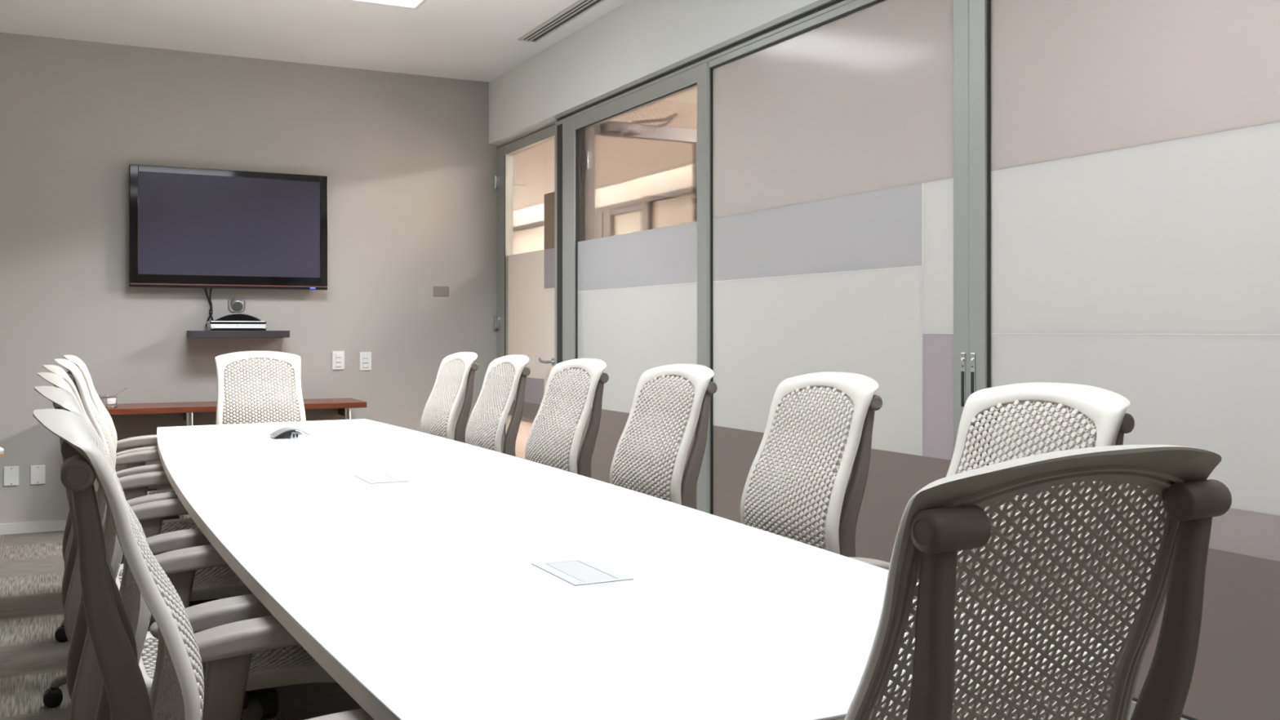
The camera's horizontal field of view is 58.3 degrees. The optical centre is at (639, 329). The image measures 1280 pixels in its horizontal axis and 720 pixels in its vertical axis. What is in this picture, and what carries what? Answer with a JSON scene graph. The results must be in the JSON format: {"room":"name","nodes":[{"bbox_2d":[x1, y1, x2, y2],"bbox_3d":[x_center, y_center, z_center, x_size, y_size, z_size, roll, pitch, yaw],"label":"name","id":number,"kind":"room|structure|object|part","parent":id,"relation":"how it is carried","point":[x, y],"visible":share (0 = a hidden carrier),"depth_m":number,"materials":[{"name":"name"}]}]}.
{"room":"conference room","nodes":[
{"label":"conference room","id":0,"kind":"room"},
{"bbox_2d":[0,530,362,719],"bbox_3d":[-1.276,1.250,2.599,5.660,0.100,9.790,0,0,-27],"label":"floor","id":1,"kind":"structure","parent":0,"point":[32,565],"depth_m":4.35,"materials":[{"name":"carpet"}]},
{"bbox_2d":[0,447,4,457],"bbox_3d":[-2.836,0.830,4.226,0.861,0.740,0.861,0,0,-27],"label":"round table","id":2,"kind":"object","parent":1,"relation":"on","point":[2,450],"visible":1,"depth_m":4.38,"materials":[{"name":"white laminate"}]},
{"bbox_2d":[54,358,179,642],"bbox_3d":[-1.976,0.656,4.537,0.607,1.089,0.662,0,0,-25],"label":"chair","id":3,"kind":"object","parent":1,"relation":"on","point":[135,461],"visible":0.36,"depth_m":4.38,"materials":[{"name":"beige plastic"}]},
{"bbox_3d":[-2.127,0.180,4.269,0.040,0.040,0.067,0,0,-25],"label":"pivot knob","id":4,"kind":"part","parent":3,"relation":"part of","materials":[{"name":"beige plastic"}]},
{"bbox_3d":[-2.163,0.400,4.451,0.196,0.577,0.449,0,0,-25],"label":"frame","id":5,"kind":"part","parent":3,"relation":"part of","materials":[{"name":"beige plastic"}]},
{"bbox_3d":[-1.906,0.707,4.569,0.433,0.086,0.477,0,0,-25],"label":"seat frame","id":6,"kind":"part","parent":3,"relation":"part of","materials":[{"name":"beige plastic"}]},
{"bbox_2d":[63,355,172,490],"bbox_3d":[-2.276,0.656,5.204,0.607,1.089,0.662,0,0,-25],"label":"chair","id":7,"kind":"object","parent":1,"relation":"on","point":[133,444],"visible":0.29,"depth_m":5.04,"materials":[{"name":"beige plastic"}]},
{"bbox_3d":[-2.462,0.400,5.117,0.196,0.577,0.449,0,0,-25],"label":"frame","id":8,"kind":"part","parent":7,"relation":"part of","materials":[{"name":"beige plastic"}]},
{"bbox_3d":[-2.206,0.707,5.236,0.433,0.086,0.477,0,0,-25],"label":"seat frame","id":9,"kind":"part","parent":7,"relation":"part of","materials":[{"name":"beige plastic"}]},
{"bbox_2d":[42,364,198,707],"bbox_3d":[-1.631,0.656,3.786,0.607,1.089,0.662,0,0,-28],"label":"chair","id":10,"kind":"object","parent":1,"relation":"on","point":[135,486],"visible":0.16,"depth_m":3.80,"materials":[{"name":"beige plastic"}]},
{"bbox_3d":[-1.813,0.400,3.690,0.196,0.577,0.449,0,0,-28],"label":"frame","id":11,"kind":"part","parent":10,"relation":"part of","materials":[{"name":"beige plastic"}]},
{"bbox_3d":[-1.563,0.707,3.821,0.433,0.086,0.477,0,0,-28],"label":"seat frame","id":12,"kind":"part","parent":10,"relation":"part of","materials":[{"name":"beige plastic"}]},
{"bbox_3d":[-1.565,0.696,3.820,0.375,0.050,0.416,0,0,-28],"label":"seat","id":13,"kind":"part","parent":10,"relation":"part of","materials":[{"name":"grey fabric"}]},
{"bbox_2d":[37,372,266,719],"bbox_3d":[-1.301,0.656,3.127,0.607,1.089,0.662,0,0,-28],"label":"chair","id":14,"kind":"object","parent":1,"relation":"on","point":[212,584],"visible":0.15,"depth_m":3.00,"materials":[{"name":"beige plastic"}]},
{"bbox_3d":[-1.483,0.400,3.031,0.196,0.577,0.449,0,0,-28],"label":"frame","id":15,"kind":"part","parent":14,"relation":"part of","materials":[{"name":"beige plastic"}]},
{"bbox_3d":[-1.235,0.696,3.161,0.375,0.050,0.416,0,0,-28],"label":"seat","id":16,"kind":"part","parent":14,"relation":"part of","materials":[{"name":"grey fabric"}]},
{"bbox_3d":[-1.233,0.707,3.162,0.433,0.086,0.477,0,0,-28],"label":"seat frame","id":17,"kind":"part","parent":14,"relation":"part of","materials":[{"name":"beige plastic"}]},
{"bbox_2d":[34,386,336,719],"bbox_3d":[-0.919,0.656,2.390,0.607,1.089,0.662,0,0,-28],"label":"chair","id":18,"kind":"object","parent":1,"relation":"on","point":[269,669],"visible":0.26,"depth_m":2.28,"materials":[{"name":"beige plastic"}]},
{"bbox_3d":[-1.101,0.400,2.294,0.196,0.577,0.449,0,0,-28],"label":"frame","id":19,"kind":"part","parent":18,"relation":"part of","materials":[{"name":"beige plastic"}]},
{"bbox_3d":[-0.853,0.696,2.424,0.375,0.050,0.416,0,0,-28],"label":"seat","id":20,"kind":"part","parent":18,"relation":"part of","materials":[{"name":"grey fabric"}]},
{"bbox_3d":[-0.851,0.707,2.425,0.433,0.086,0.477,0,0,-28],"label":"seat frame","id":21,"kind":"part","parent":18,"relation":"part of","materials":[{"name":"beige plastic"}]},
{"bbox_3d":[-0.789,0.775,2.327,0.044,0.043,0.032,0,0,-28],"label":"tension knob","id":22,"kind":"part","parent":18,"relation":"part of","materials":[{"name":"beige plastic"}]},
{"bbox_2d":[32,408,373,719],"bbox_3d":[-0.564,0.656,1.714,0.607,1.089,0.662,0,0,-27],"label":"chair","id":23,"kind":"object","parent":1,"relation":"on","point":[178,691],"visible":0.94,"depth_m":1.47,"materials":[{"name":"beige plastic"}]},
{"bbox_3d":[-0.868,0.180,1.763,0.040,0.040,0.067,0,0,-27],"label":"pivot knob","id":24,"kind":"part","parent":23,"relation":"part of","materials":[{"name":"beige plastic"}]},
{"bbox_3d":[-0.706,0.180,1.441,0.040,0.040,0.067,0,0,-27],"label":"pivot knob","id":25,"kind":"part","parent":23,"relation":"part of","materials":[{"name":"beige plastic"}]},
{"bbox_3d":[-0.748,0.400,1.622,0.196,0.577,0.449,0,0,-27],"label":"frame","id":26,"kind":"part","parent":23,"relation":"part of","materials":[{"name":"beige plastic"}]},
{"bbox_2d":[93,398,366,518],"bbox_3d":[-2.524,0.824,7.000,1.600,0.752,0.490,0,0,-25],"label":"credenza","id":27,"kind":"object","parent":1,"relation":"on","point":[129,420],"visible":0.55,"depth_m":6.89,"materials":[{"name":"red wood"}]},
{"bbox_2d":[98,387,128,408],"bbox_3d":[-3.081,0.391,6.619,0.109,0.114,0.203,0,0,42],"label":"sugar bowl","id":28,"kind":"object","parent":27,"relation":"on","point":[106,399],"visible":0.66,"depth_m":6.59,"materials":[{"name":"clear glass"}]},
{"bbox_3d":[-3.076,0.378,6.625,0.100,0.024,0.100,0,0,-27],"label":"lid","id":29,"kind":"part","parent":28,"relation":"part of","materials":[{"name":"clear glass"}]},
{"bbox_2d":[99,397,116,404],"bbox_3d":[-3.076,0.409,6.625,0.094,0.038,0.094,0,0,-27],"label":"bowl","id":30,"kind":"object","parent":28,"relation":"on","point":[104,400],"depth_m":6.59,"materials":[{"name":"ceramic"}]},
{"bbox_3d":[-2.657,0.841,6.767,0.042,0.718,0.041,0,0,-25],"label":"leg","id":31,"kind":"part","parent":27,"relation":"part of","materials":[{"name":"silver metal"}]},
{"bbox_3d":[-2.564,0.725,7.051,1.470,0.450,0.015,0,0,-25],"label":"modesty panel","id":32,"kind":"part","parent":27,"relation":"part of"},
{"bbox_3d":[-1.824,0.841,7.158,0.042,0.718,0.041,0,0,-25],"label":"leg","id":33,"kind":"part","parent":27,"relation":"part of","materials":[{"name":"silver metal"}]},
{"bbox_2d":[214,351,306,424],"bbox_3d":[-1.909,0.656,5.837,0.662,1.089,0.607,0,0,-26],"label":"chair","id":34,"kind":"object","parent":1,"relation":"on","point":[223,362],"visible":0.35,"depth_m":5.99,"materials":[{"name":"beige plastic"}]},
{"bbox_2d":[420,351,478,443],"bbox_3d":[-1.127,0.656,5.676,0.607,1.089,0.662,0,0,-28],"label":"chair","id":35,"kind":"object","parent":1,"relation":"on","point":[440,410],"visible":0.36,"depth_m":5.65,"materials":[{"name":"beige plastic"}]},
{"bbox_3d":[-0.822,0.180,5.636,0.040,0.040,0.067,0,0,-28],"label":"pivot knob","id":36,"kind":"part","parent":35,"relation":"part of","materials":[{"name":"beige plastic"}]},
{"bbox_2d":[465,354,530,457],"bbox_3d":[-0.808,0.656,5.036,0.607,1.089,0.662,0,0,-26],"label":"chair","id":37,"kind":"object","parent":1,"relation":"on","point":[486,424],"visible":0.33,"depth_m":5.01,"materials":[{"name":"beige plastic"}]},
{"bbox_3d":[-0.504,0.180,4.984,0.040,0.040,0.067,0,0,-26],"label":"pivot knob","id":38,"kind":"part","parent":37,"relation":"part of","materials":[{"name":"beige plastic"}]},
{"bbox_2d":[524,358,608,478],"bbox_3d":[-0.454,0.656,4.365,0.607,1.089,0.662,0,0,-29],"label":"chair","id":39,"kind":"object","parent":1,"relation":"on","point":[553,429],"visible":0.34,"depth_m":4.36,"materials":[{"name":"beige plastic"}]},
{"bbox_3d":[-0.148,0.180,4.329,0.040,0.040,0.067,0,0,-29],"label":"pivot knob","id":40,"kind":"part","parent":39,"relation":"part of","materials":[{"name":"beige plastic"}]},
{"bbox_2d":[156,418,1113,719],"bbox_3d":[-0.796,0.810,3.549,1.169,0.780,4.821,0,0,-27],"label":"conference table","id":41,"kind":"object","parent":1,"relation":"on","point":[431,577],"visible":0.94,"depth_m":2.09,"materials":[{"name":"white laminate"}]},
{"bbox_3d":[-1.501,0.437,4.915,0.150,0.034,0.124,0,0,-27],"label":"raised lid","id":42,"kind":"part","parent":41,"relation":"part of","materials":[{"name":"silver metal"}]},
{"bbox_3d":[-0.801,0.461,3.549,0.066,0.003,0.185,0,0,-27],"label":"hatch lid","id":43,"kind":"part","parent":41,"relation":"part of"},
{"bbox_3d":[-0.113,0.461,2.183,0.066,0.003,0.185,0,0,-27],"label":"hatch lid","id":44,"kind":"part","parent":41,"relation":"part of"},
{"bbox_2d":[609,363,717,509],"bbox_3d":[-0.096,0.656,3.634,0.607,1.089,0.662,0,0,-29],"label":"chair","id":45,"kind":"object","parent":1,"relation":"on","point":[659,402],"visible":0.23,"depth_m":3.64,"materials":[{"name":"beige plastic"}]},
{"bbox_3d":[0.210,0.180,3.595,0.040,0.040,0.067,0,0,-29],"label":"pivot knob","id":46,"kind":"part","parent":45,"relation":"part of","materials":[{"name":"beige plastic"}]},
{"bbox_2d":[740,371,882,557],"bbox_3d":[0.268,0.656,2.915,0.607,1.089,0.662,0,0,-25],"label":"chair","id":47,"kind":"object","parent":1,"relation":"on","point":[776,462],"visible":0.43,"depth_m":2.92,"materials":[{"name":"beige plastic"}]},
{"bbox_3d":[0.571,0.180,2.858,0.040,0.040,0.067,0,0,-25],"label":"pivot knob","id":48,"kind":"part","parent":47,"relation":"part of","materials":[{"name":"beige plastic"}]},
{"bbox_2d":[848,382,1134,715],"bbox_3d":[0.622,0.656,2.288,0.607,1.089,0.662,0,0,-26],"label":"chair","id":49,"kind":"object","parent":1,"relation":"on","point":[1106,409],"visible":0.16,"depth_m":2.37,"materials":[{"name":"beige plastic"}]},
{"bbox_3d":[0.767,0.180,2.559,0.040,0.040,0.067,0,0,-26],"label":"pivot knob","id":50,"kind":"part","parent":49,"relation":"part of","materials":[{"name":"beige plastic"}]},
{"bbox_3d":[0.807,0.400,2.378,0.196,0.577,0.449,0,0,-26],"label":"frame","id":51,"kind":"part","parent":49,"relation":"part of","materials":[{"name":"beige plastic"}]},
{"bbox_3d":[0.926,0.180,2.236,0.040,0.040,0.067,0,0,-26],"label":"pivot knob","id":52,"kind":"part","parent":49,"relation":"part of","materials":[{"name":"beige plastic"}]},
{"bbox_2d":[844,444,1231,719],"bbox_3d":[0.311,0.656,1.342,0.662,1.089,0.607,0,0,-30],"label":"chair","id":53,"kind":"object","parent":1,"relation":"on","point":[948,517],"visible":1,"depth_m":1.18,"materials":[{"name":"beige plastic"}]},
{"bbox_3d":[0.280,0.180,1.036,0.067,0.040,0.040,0,0,-30],"label":"pivot knob","id":54,"kind":"part","parent":53,"relation":"part of","materials":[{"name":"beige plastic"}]},
{"bbox_3d":[0.592,0.180,1.216,0.067,0.040,0.040,0,0,-30],"label":"pivot knob","id":55,"kind":"part","parent":53,"relation":"part of","materials":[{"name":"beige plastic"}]},
{"bbox_2d":[0,32,499,523],"bbox_3d":[-3.462,-0.273,6.934,5.660,2.945,0.120,0,0,-27],"label":"wall","id":56,"kind":"structure","parent":0,"point":[409,162],"depth_m":7.26,"materials":[{"name":"beige paint"}]},
{"bbox_2d":[4,466,18,485],"bbox_3d":[-3.697,0.859,6.743,0.078,0.112,0.010,0,0,-27],"label":"blank plate","id":57,"kind":"object","parent":56,"relation":"attached to","point":[11,473],"visible":1,"depth_m":6.74,"materials":[{"name":"white plastic"}]},
{"bbox_2d":[30,465,44,484],"bbox_3d":[-3.573,0.859,6.805,0.078,0.112,0.010,0,0,-27],"label":"blank plate","id":58,"kind":"object","parent":56,"relation":"attached to","point":[37,472],"visible":1,"depth_m":6.80,"materials":[{"name":"white plastic"}]},
{"bbox_2d":[0,515,182,534],"bbox_3d":[-3.446,1.167,6.858,5.420,0.065,0.030,0,0,-27],"label":"baseboard","id":59,"kind":"structure","parent":56,"relation":"attached to","point":[51,525],"depth_m":6.79,"materials":[{"name":"paint"}]},
{"bbox_2d":[128,164,327,289],"bbox_3d":[-2.585,-0.633,7.252,1.184,0.743,0.098,0,0,-27],"label":"television","id":60,"kind":"object","parent":56,"relation":"attached to","point":[189,228],"visible":1,"depth_m":7.19,"materials":[{"name":"black plastic"}]},
{"bbox_2d":[204,288,213,325],"bbox_3d":[-2.722,-0.151,7.219,0.028,0.254,0.064,0,0,32],"label":"cable","id":61,"kind":"object","parent":60,"relation":"hanging from","point":[206,291],"visible":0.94,"depth_m":7.22,"materials":[{"name":"black plastic"}]},
{"bbox_2d":[208,288,213,320],"bbox_3d":[-2.701,-0.153,7.224,0.024,0.245,0.040,0,0,3],"label":"cable","id":62,"kind":"object","parent":60,"relation":"hanging from","point":[210,295],"visible":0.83,"depth_m":7.21,"materials":[{"name":"black plastic"}]},
{"bbox_2d":[186,330,289,337],"bbox_3d":[-2.523,0.026,7.205,0.586,0.044,0.240,0,0,-27],"label":"wall shelf","id":63,"kind":"object","parent":56,"relation":"attached to","point":[190,334],"visible":1,"depth_m":7.09,"materials":[{"name":"black wood"}]},
{"bbox_2d":[206,320,266,330],"bbox_3d":[-2.529,-0.026,7.184,0.330,0.060,0.210,0,0,-27],"label":"video codec","id":64,"kind":"object","parent":63,"relation":"on","point":[211,325],"visible":0.98,"depth_m":7.09,"materials":[{"name":"silver metal"}]},
{"bbox_2d":[212,297,261,320],"bbox_3d":[-2.528,-0.132,7.189,0.273,0.152,0.144,0,0,-27],"label":"camera","id":65,"kind":"object","parent":64,"relation":"on","point":[236,303],"visible":0.98,"depth_m":7.15,"materials":[{"name":"silver metal"}]},
{"bbox_2d":[332,351,344,369],"bbox_3d":[-1.998,0.201,7.598,0.079,0.123,0.012,0,0,-27],"label":"light switch","id":66,"kind":"object","parent":56,"relation":"attached to","point":[338,357],"visible":1,"depth_m":7.59,"materials":[{"name":"white plastic"}]},
{"bbox_2d":[359,351,371,370],"bbox_3d":[-1.838,0.208,7.679,0.078,0.123,0.012,0,0,-27],"label":"light switch","id":67,"kind":"object","parent":56,"relation":"attached to","point":[365,357],"visible":1,"depth_m":7.67,"materials":[{"name":"white plastic"}]},
{"bbox_2d":[433,286,448,296],"bbox_3d":[-1.372,-0.267,7.916,0.110,0.068,0.007,0,0,-27],"label":"wall plate","id":68,"kind":"object","parent":56,"relation":"attached to","point":[437,291],"visible":1,"depth_m":7.91,"materials":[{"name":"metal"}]},
{"bbox_2d":[0,0,629,82],"bbox_3d":[-1.276,-1.805,2.599,5.660,0.120,9.790,0,0,-27],"label":"ceiling","id":69,"kind":"structure","parent":0,"point":[473,40],"depth_m":6.59,"materials":[{"name":"paint"}]},
{"bbox_2d":[346,0,426,9],"bbox_3d":[-1.613,-1.739,5.660,1.215,0.012,0.600,0,0,-27],"label":"recessed light","id":70,"kind":"object","parent":69,"relation":"in","point":[412,4],"visible":1,"depth_m":6.09,"materials":[{"name":"white plastic"}]},
{"bbox_2d":[360,0,422,7],"bbox_3d":[-1.613,-1.741,5.660,1.175,0.008,0.560,0,0,-27],"label":"diffuser","id":71,"kind":"object","parent":70,"relation":"attached to","point":[399,3],"depth_m":6.09,"materials":[{"name":"white plastic"}]},
{"bbox_2d":[517,0,605,42],"bbox_3d":[0.268,-1.742,5.029,0.119,0.006,4.220,0,0,-27],"label":"ceiling vent","id":72,"kind":"object","parent":69,"relation":"in","point":[580,7],"visible":1,"depth_m":6.44,"materials":[{"name":"grey metal"}]},
{"bbox_2d":[488,0,818,144],"bbox_3d":[1.172,-1.528,3.833,0.176,0.435,9.590,0,0,-27],"label":"wall","id":73,"kind":"structure","parent":0,"point":[637,39],"depth_m":6.24,"materials":[{"name":"white paint"}]},
{"bbox_2d":[493,120,556,459],"bbox_3d":[-0.743,-0.050,7.562,0.120,2.500,1.205,0,0,-27],"label":"door","id":74,"kind":"structure","parent":73,"relation":"in","point":[524,180],"depth_m":7.63,"materials":[{"name":"clear glass"}]},
{"bbox_3d":[-0.707,0.834,7.553,0.008,0.492,0.914,0,0,-27],"label":"clear pane","id":75,"kind":"part","parent":74,"relation":"part of","materials":[{"name":"clear glass"}]},
{"bbox_3d":[-0.762,-0.866,7.662,0.008,0.699,0.670,0,0,-27],"label":"clear pane","id":76,"kind":"part","parent":74,"relation":"part of","materials":[{"name":"clear glass"}]},
{"bbox_3d":[-0.589,0.200,7.192,0.062,0.048,0.162,0,0,-27],"label":"lever handle","id":77,"kind":"part","parent":74,"relation":"part of","materials":[{"name":"metal"}]},
{"bbox_3d":[-0.556,-1.042,7.254,0.008,0.345,0.244,0,0,-27],"label":"clear pane","id":78,"kind":"part","parent":74,"relation":"part of","materials":[{"name":"clear glass"}]},
{"bbox_2d":[554,121,564,468],"bbox_3d":[-0.439,-0.025,6.960,0.118,2.450,0.145,0,0,-27],"label":"trim","id":79,"kind":"structure","parent":73,"relation":"attached to","point":[558,128],"depth_m":6.93,"materials":[{"name":"grey metal"}]},
{"bbox_2d":[564,62,707,512],"bbox_3d":[-0.043,-0.040,6.122,0.066,2.420,1.708,0,0,-27],"label":"door","id":80,"kind":"structure","parent":73,"relation":"in","point":[636,163],"depth_m":6.05,"materials":[{"name":"glass"}]},
{"bbox_3d":[-0.036,-0.847,6.093,0.008,0.657,1.463,0,0,-27],"label":"clear pane","id":81,"kind":"part","parent":80,"relation":"part of","materials":[{"name":"clear glass"}]},
{"bbox_3d":[0.320,-0.040,5.402,0.066,2.420,0.096,0,0,-27],"label":"panel frame","id":82,"kind":"part","parent":80,"relation":"part of","materials":[{"name":"grey metal"}]},
{"bbox_2d":[554,0,856,124],"bbox_3d":[1.417,-1.280,3.281,0.116,0.060,8.385,0,0,-27],"label":"sliding door track","id":83,"kind":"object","parent":73,"relation":"attached to","point":[820,7],"depth_m":5.30,"materials":[{"name":"grey metal"}]},
{"bbox_2d":[707,0,968,562],"bbox_3d":[0.726,-0.040,4.587,0.067,2.420,1.725,0,0,-27],"label":"door","id":84,"kind":"structure","parent":73,"relation":"in","point":[838,138],"depth_m":4.40,"materials":[{"name":"glass"}]},
{"bbox_3d":[1.079,0.188,3.825,0.006,0.225,0.022,0,0,-27],"label":"flush pull","id":85,"kind":"part","parent":84,"relation":"part of","materials":[{"name":"metal"}]},
{"bbox_2d":[968,0,1279,719],"bbox_3d":[1.554,-0.040,2.943,0.067,2.420,1.957,0,0,-27],"label":"door","id":86,"kind":"structure","parent":73,"relation":"in","point":[1124,155],"depth_m":3.19,"materials":[{"name":"clear glass"}]},
{"bbox_3d":[1.100,0.188,3.784,0.006,0.225,0.022,0,0,-27],"label":"flush pull","id":87,"kind":"part","parent":86,"relation":"part of","materials":[{"name":"metal"}]}
]}

